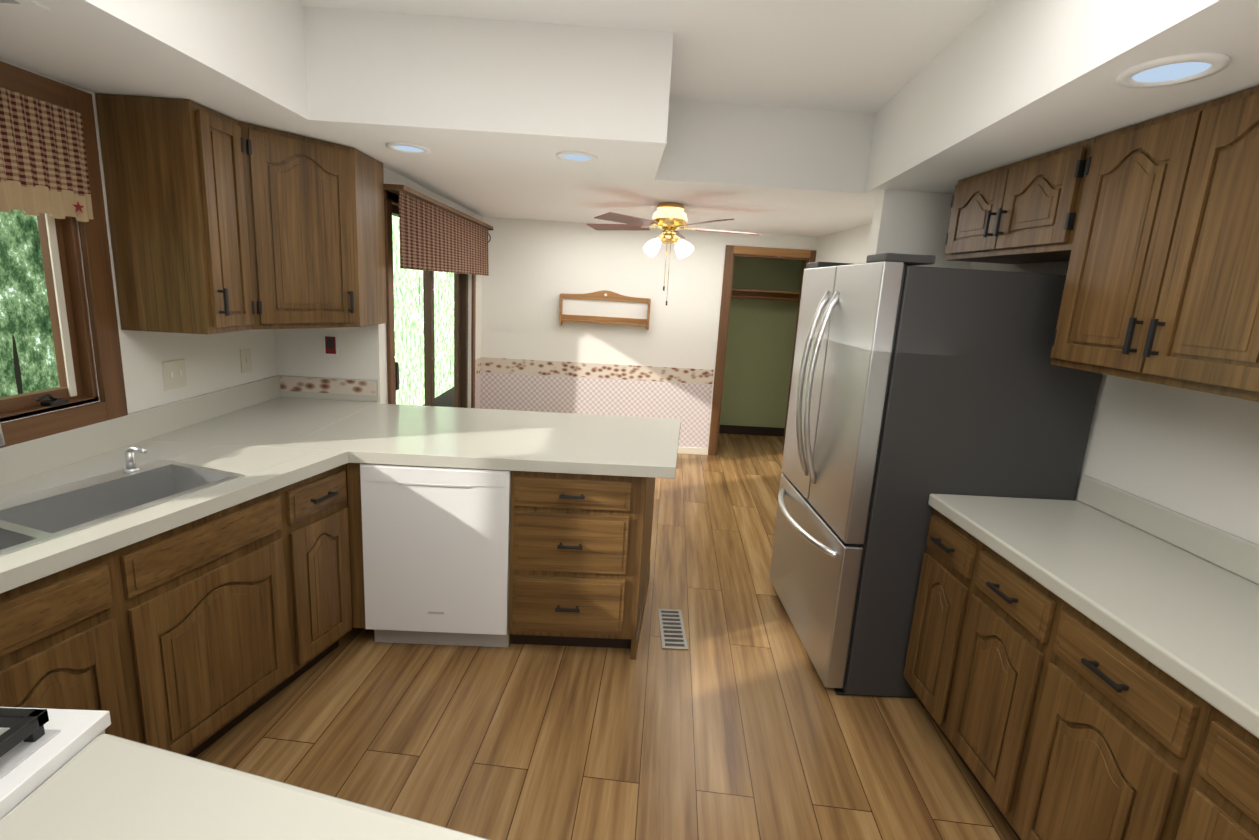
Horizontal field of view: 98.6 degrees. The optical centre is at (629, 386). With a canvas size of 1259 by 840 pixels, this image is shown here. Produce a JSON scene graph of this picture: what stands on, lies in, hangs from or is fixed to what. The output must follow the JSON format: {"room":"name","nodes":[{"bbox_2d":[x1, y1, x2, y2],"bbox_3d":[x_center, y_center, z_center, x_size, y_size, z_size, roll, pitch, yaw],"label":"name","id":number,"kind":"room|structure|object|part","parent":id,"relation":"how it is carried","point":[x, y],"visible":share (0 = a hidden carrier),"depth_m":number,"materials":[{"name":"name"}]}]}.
{"room":"kitchen","nodes":[
{"label":"kitchen","id":0,"kind":"room"},
{"bbox_2d":[0,58,279,422],"bbox_3d":[-1.980,0.165,0.310,0.120,2.600,5.690,3,10,-1],"label":"wall","id":1,"kind":"structure","parent":0,"point":[212,361],"depth_m":2.33,"materials":[{"name":"white paint"}]},
{"bbox_2d":[0,87,92,221],"bbox_3d":[-1.868,-0.640,1.269,0.036,0.360,1.245,3,10,-1],"label":"valance curtain","id":2,"kind":"object","parent":1,"relation":"attached to","point":[43,165],"visible":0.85,"depth_m":1.72,"materials":[{"name":"beige fabric"}]},
{"bbox_2d":[0,61,127,447],"bbox_3d":[-1.964,-0.329,1.330,0.132,1.165,1.345,3,10,-1],"label":"window","id":3,"kind":"structure","parent":1,"relation":"in","point":[63,269],"depth_m":1.90,"materials":[{"name":"brown wood"}]},
{"bbox_2d":[162,359,186,390],"bbox_3d":[-1.955,-0.050,2.330,0.010,0.120,0.115,3,10,-1],"label":"light switch","id":4,"kind":"object","parent":1,"relation":"attached to","point":[174,374],"depth_m":2.32,"materials":[{"name":"beige plastic"}]},
{"bbox_2d":[95,93,386,334],"bbox_3d":[-1.613,-0.693,2.454,0.624,0.837,0.926,3,10,-1],"label":"upper cabinet","id":5,"kind":"object","parent":1,"relation":"attached to","point":[220,223],"visible":1,"depth_m":2.15,"materials":[{"name":"brown wood"}]},
{"bbox_2d":[240,348,251,372],"bbox_3d":[-1.962,-0.131,2.772,0.010,0.120,0.075,3,10,-1],"label":"outlet","id":6,"kind":"object","parent":1,"relation":"attached to","point":[245,354],"depth_m":2.77,"materials":[{"name":"beige plastic"}]},
{"bbox_2d":[276,327,355,378],"bbox_3d":[-1.755,-0.325,3.060,0.420,2.600,0.130,3,10,-1],"label":"wall","id":7,"kind":"structure","parent":0,"point":[299,351],"depth_m":3.02,"materials":[{"name":"white paint"}]},
{"bbox_2d":[324,335,337,354],"bbox_3d":[-1.659,-0.228,3.006,0.070,0.110,0.014,3,10,-1],"label":"outlet","id":8,"kind":"object","parent":7,"relation":"attached to","point":[330,341],"depth_m":3.00,"materials":[{"name":"red plastic"}]},
{"bbox_2d":[352,167,483,407],"bbox_3d":[-1.472,-0.499,4.101,0.120,2.600,2.230,3,10,-1],"label":"wall","id":9,"kind":"structure","parent":0,"point":[369,343],"depth_m":3.11,"materials":[{"name":"white paint"}]},
{"bbox_2d":[384,191,475,407],"bbox_3d":[-1.475,-0.239,4.067,0.140,2.100,1.870,3,10,-1],"label":"door frame","id":10,"kind":"structure","parent":9,"relation":"attached to","point":[460,338],"depth_m":4.04,"materials":[{"name":"brown wood"}]},
{"bbox_2d":[384,184,493,275],"bbox_3d":[-1.303,-1.053,3.951,0.149,0.440,2.070,3,10,-1],"label":"valance curtain","id":11,"kind":"object","parent":9,"relation":"attached to","point":[436,235],"visible":1,"depth_m":3.54,"materials":[{"name":"brown fabric"}]},
{"bbox_2d":[195,433,1018,839],"bbox_3d":[0.293,1.324,2.212,5.240,0.100,9.100,3,10,-1],"label":"floor","id":12,"kind":"structure","parent":0,"point":[737,721],"depth_m":2.02,"materials":[{"name":"laminate"}]},
{"bbox_2d":[0,707,110,819],"bbox_3d":[-1.217,0.940,0.606,0.764,1.060,0.727,3,10,-1],"label":"gas range","id":13,"kind":"object","parent":12,"relation":"on","point":[39,747],"visible":0.54,"depth_m":0.78,"materials":[{"name":"white metal"}]},
{"bbox_2d":[0,463,364,757],"bbox_3d":[-1.367,0.842,1.637,0.501,0.864,1.385,3,10,-1],"label":"base cabinet","id":14,"kind":"object","parent":12,"relation":"on","point":[194,639],"depth_m":1.68,"materials":[{"name":"brown wood"}]},
{"bbox_2d":[0,375,423,593],"bbox_3d":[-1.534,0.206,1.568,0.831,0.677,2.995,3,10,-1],"label":"countertop","id":15,"kind":"structure","parent":14,"relation":"on","point":[73,497],"depth_m":1.91,"materials":[{"name":"grey"}]},
{"bbox_2d":[0,375,5,522],"bbox_3d":[-1.705,0.123,1.415,0.255,0.479,0.168,3,10,-1],"label":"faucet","id":16,"kind":"object","parent":15,"relation":"on","point":[2,505],"depth_m":1.45,"materials":[{"name":"silver metal"}]},
{"bbox_2d":[0,459,244,593],"bbox_3d":[-1.634,0.446,1.555,0.611,0.198,0.887,3,10,-1],"label":"sink","id":17,"kind":"object","parent":15,"relation":"in","point":[59,516],"depth_m":1.63,"materials":[{"name":"silver metal"}]},
{"bbox_2d":[122,445,147,473],"bbox_3d":[-1.668,0.245,1.832,0.096,0.093,0.052,3,10,-1],"label":"soap dispenser","id":18,"kind":"object","parent":15,"relation":"on","point":[131,468],"depth_m":1.83,"materials":[{"name":"silver metal"}]},
{"bbox_2d":[360,463,510,646],"bbox_3d":[-0.826,0.700,2.594,0.608,0.861,0.628,3,10,-1],"label":"dishwasher","id":19,"kind":"object","parent":12,"relation":"on","point":[436,554],"visible":0.85,"depth_m":2.28,"materials":[{"name":"white metal"}]},
{"bbox_2d":[508,471,654,659],"bbox_3d":[-0.189,0.721,2.673,0.663,0.864,0.741,3,10,-1],"label":"base cabinet","id":20,"kind":"object","parent":12,"relation":"on","point":[580,544],"depth_m":2.31,"materials":[{"name":"brown wood"}]},
{"bbox_2d":[352,406,680,478],"bbox_3d":[-0.645,0.236,2.623,1.885,0.047,0.851,3,10,-1],"label":"countertop","id":21,"kind":"structure","parent":20,"relation":"on","point":[430,436],"depth_m":2.44,"materials":[{"name":"grey"}]},
{"bbox_2d":[658,609,687,649],"bbox_3d":[0.209,1.184,2.648,0.120,0.007,0.310,3,10,-1],"label":"floor vent","id":22,"kind":"object","parent":12,"relation":"in","point":[672,631],"visible":1,"depth_m":2.63,"materials":[{"name":"beige metal"}]},
{"bbox_2d":[903,509,955,705],"bbox_3d":[1.440,0.936,2.012,0.596,0.864,0.363,3,10,-1],"label":"base cabinet","id":23,"kind":"object","parent":12,"relation":"on","point":[936,561],"depth_m":2.07,"materials":[{"name":"brown wood"}]},
{"bbox_2d":[928,475,1258,738],"bbox_3d":[1.498,0.798,-0.053,0.603,0.154,4.376,3,10,-1],"label":"countertop","id":24,"kind":"structure","parent":23,"relation":"on","point":[1173,594],"depth_m":1.54,"materials":[{"name":"grey"}]},
{"bbox_2d":[769,253,1101,697],"bbox_3d":[1.248,0.352,2.527,0.980,1.805,0.860,3,10,-1],"label":"refrigerator","id":25,"kind":"object","parent":12,"relation":"on","point":[913,387],"visible":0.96,"depth_m":2.09,"materials":[{"name":"grey metal"}]},
{"bbox_3d":[0.828,0.109,2.475,0.112,1.080,0.734,3,10,-1],"label":"handle","id":26,"kind":"part","parent":25,"relation":"part of","materials":[{"name":"silver metal"}]},
{"bbox_2d":[923,525,1026,788],"bbox_3d":[1.444,0.987,1.738,0.596,0.864,0.486,3,10,-1],"label":"base cabinet","id":27,"kind":"object","parent":12,"relation":"on","point":[983,599],"depth_m":1.81,"materials":[{"name":"brown wood"}]},
{"bbox_2d":[983,575,1154,839],"bbox_3d":[1.450,1.052,1.384,0.596,0.864,0.526,3,10,-1],"label":"base cabinet","id":28,"kind":"object","parent":12,"relation":"on","point":[1053,716],"depth_m":1.44,"materials":[{"name":"brown wood"}]},
{"bbox_2d":[1111,666,1258,839],"bbox_3d":[1.457,1.132,0.951,0.596,0.864,0.646,3,10,-1],"label":"base cabinet","id":29,"kind":"object","parent":12,"relation":"on","point":[1193,774],"depth_m":1.15,"materials":[{"name":"brown wood"}]},
{"bbox_3d":[-0.541,1.083,0.566,0.592,0.870,0.700,3,10,-1],"label":"base cabinet","id":30,"kind":"object","parent":12,"relation":"on","visible":0},
{"bbox_2d":[0,734,488,839],"bbox_3d":[-0.489,0.632,0.493,0.648,0.043,0.721,3,10,-1],"label":"countertop","id":31,"kind":"structure","parent":30,"relation":"on","point":[106,787],"depth_m":0.72,"materials":[{"name":"grey"}]},
{"bbox_2d":[0,0,1258,236],"bbox_3d":[0.526,-1.125,1.755,5.060,0.500,8.920,3,10,-1],"label":"ceiling","id":32,"kind":"structure","parent":0,"point":[812,118],"depth_m":2.08,"materials":[{"name":"white paint"}]},
{"bbox_2d":[0,0,50,10],"bbox_3d":[-1.530,-0.874,1.148,0.330,0.008,0.260,3,10,-1],"label":"ceiling vent","id":33,"kind":"object","parent":32,"relation":"in","point":[25,4],"visible":1,"depth_m":1.26,"materials":[{"name":"white paint"}]},
{"bbox_2d":[386,142,430,153],"bbox_3d":[-1.008,-1.085,2.470,0.189,0.010,0.189,13,14,43],"label":"recessed light","id":34,"kind":"object","parent":32,"relation":"in","point":[404,147],"depth_m":2.46,"materials":[{"name":"white paint"}]},
{"bbox_2d":[556,151,597,162],"bbox_3d":[-0.238,-1.037,2.451,0.189,0.010,0.189,13,14,43],"label":"recessed light","id":35,"kind":"object","parent":32,"relation":"in","point":[570,156],"depth_m":2.44,"materials":[{"name":"white paint"}]},
{"bbox_2d":[586,202,758,305],"bbox_3d":[0.283,-0.904,3.752,1.205,0.680,1.212,3,10,-1],"label":"ceiling fan","id":36,"kind":"object","parent":32,"relation":"hanging from","point":[669,219],"visible":1,"depth_m":3.61,"materials":[{"name":"gold metal"}]},
{"bbox_2d":[1116,52,1230,87],"bbox_3d":[1.259,-0.731,1.260,0.189,0.010,0.189,13,14,43],"label":"recessed light","id":37,"kind":"object","parent":32,"relation":"in","point":[1173,70],"depth_m":1.25,"materials":[{"name":"white paint"}]},
{"bbox_2d":[484,217,815,447],"bbox_3d":[0.055,-0.436,5.352,3.240,2.200,0.120,3,10,-1],"label":"wall","id":38,"kind":"structure","parent":0,"point":[531,263],"depth_m":5.24,"materials":[{"name":"white paint"}]},
{"bbox_2d":[475,357,713,447],"bbox_3d":[-0.335,0.230,5.276,2.290,0.875,0.260,3,10,-1],"label":"wallpaper","id":39,"kind":"structure","parent":38,"relation":"attached to","point":[683,395],"depth_m":5.37},
{"bbox_2d":[559,290,650,329],"bbox_3d":[-0.235,-0.740,5.176,0.860,0.347,0.100,3,10,-1],"label":"shelf","id":40,"kind":"object","parent":38,"relation":"attached to","point":[604,295],"visible":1,"depth_m":5.19,"materials":[{"name":"brown wood"}]},
{"bbox_2d":[678,245,816,455],"bbox_3d":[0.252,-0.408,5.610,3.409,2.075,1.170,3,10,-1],"label":"door frame","id":41,"kind":"structure","parent":38,"relation":"attached to","point":[732,252],"depth_m":5.36,"materials":[{"name":"brown wood"}]},
{"bbox_2d":[860,190,966,268],"bbox_3d":[1.495,0.071,3.039,0.490,2.200,0.100,3,10,-1],"label":"wall","id":42,"kind":"structure","parent":0,"point":[903,222],"depth_m":2.82,"materials":[{"name":"white paint"}]},
{"bbox_2d":[812,224,1258,544],"bbox_3d":[1.845,0.167,1.516,0.140,2.600,7.940,3,10,-1],"label":"wall","id":43,"kind":"structure","parent":0,"point":[1194,454],"depth_m":1.78,"materials":[{"name":"white paint"}]},
{"bbox_2d":[944,138,1095,263],"bbox_3d":[1.634,-0.694,2.155,0.375,0.357,0.725,3,10,-1],"label":"upper cabinet","id":44,"kind":"object","parent":43,"relation":"attached to","point":[1024,211],"visible":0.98,"depth_m":2.06,"materials":[{"name":"brown wood"}]},
{"bbox_2d":[1050,114,1169,374],"bbox_3d":[1.648,-0.398,1.628,0.344,0.747,0.409,3,10,-1],"label":"upper cabinet","id":45,"kind":"object","parent":43,"relation":"attached to","point":[1121,164],"depth_m":1.68,"materials":[{"name":"brown wood"}]},
{"bbox_2d":[1110,86,1258,397],"bbox_3d":[1.653,-0.338,1.306,0.344,0.747,0.482,3,10,-1],"label":"upper cabinet","id":46,"kind":"object","parent":43,"relation":"attached to","point":[1161,285],"depth_m":1.40,"materials":[{"name":"brown wood"}]},
{"bbox_2d":[1238,310,1258,401],"bbox_3d":[1.658,-0.277,0.975,0.344,0.747,0.482,3,10,-1],"label":"upper cabinet","id":47,"kind":"object","parent":43,"relation":"attached to","point":[1249,390],"depth_m":1.28,"materials":[{"name":"brown wood"}]},
{"label":"outside","id":48,"kind":"structure","parent":0,"visible":0},
{"bbox_2d":[0,210,453,405],"bbox_3d":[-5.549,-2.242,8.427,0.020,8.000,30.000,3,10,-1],"label":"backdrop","id":49,"kind":"structure","parent":48,"point":[28,363],"depth_m":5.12,"materials":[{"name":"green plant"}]}
]}

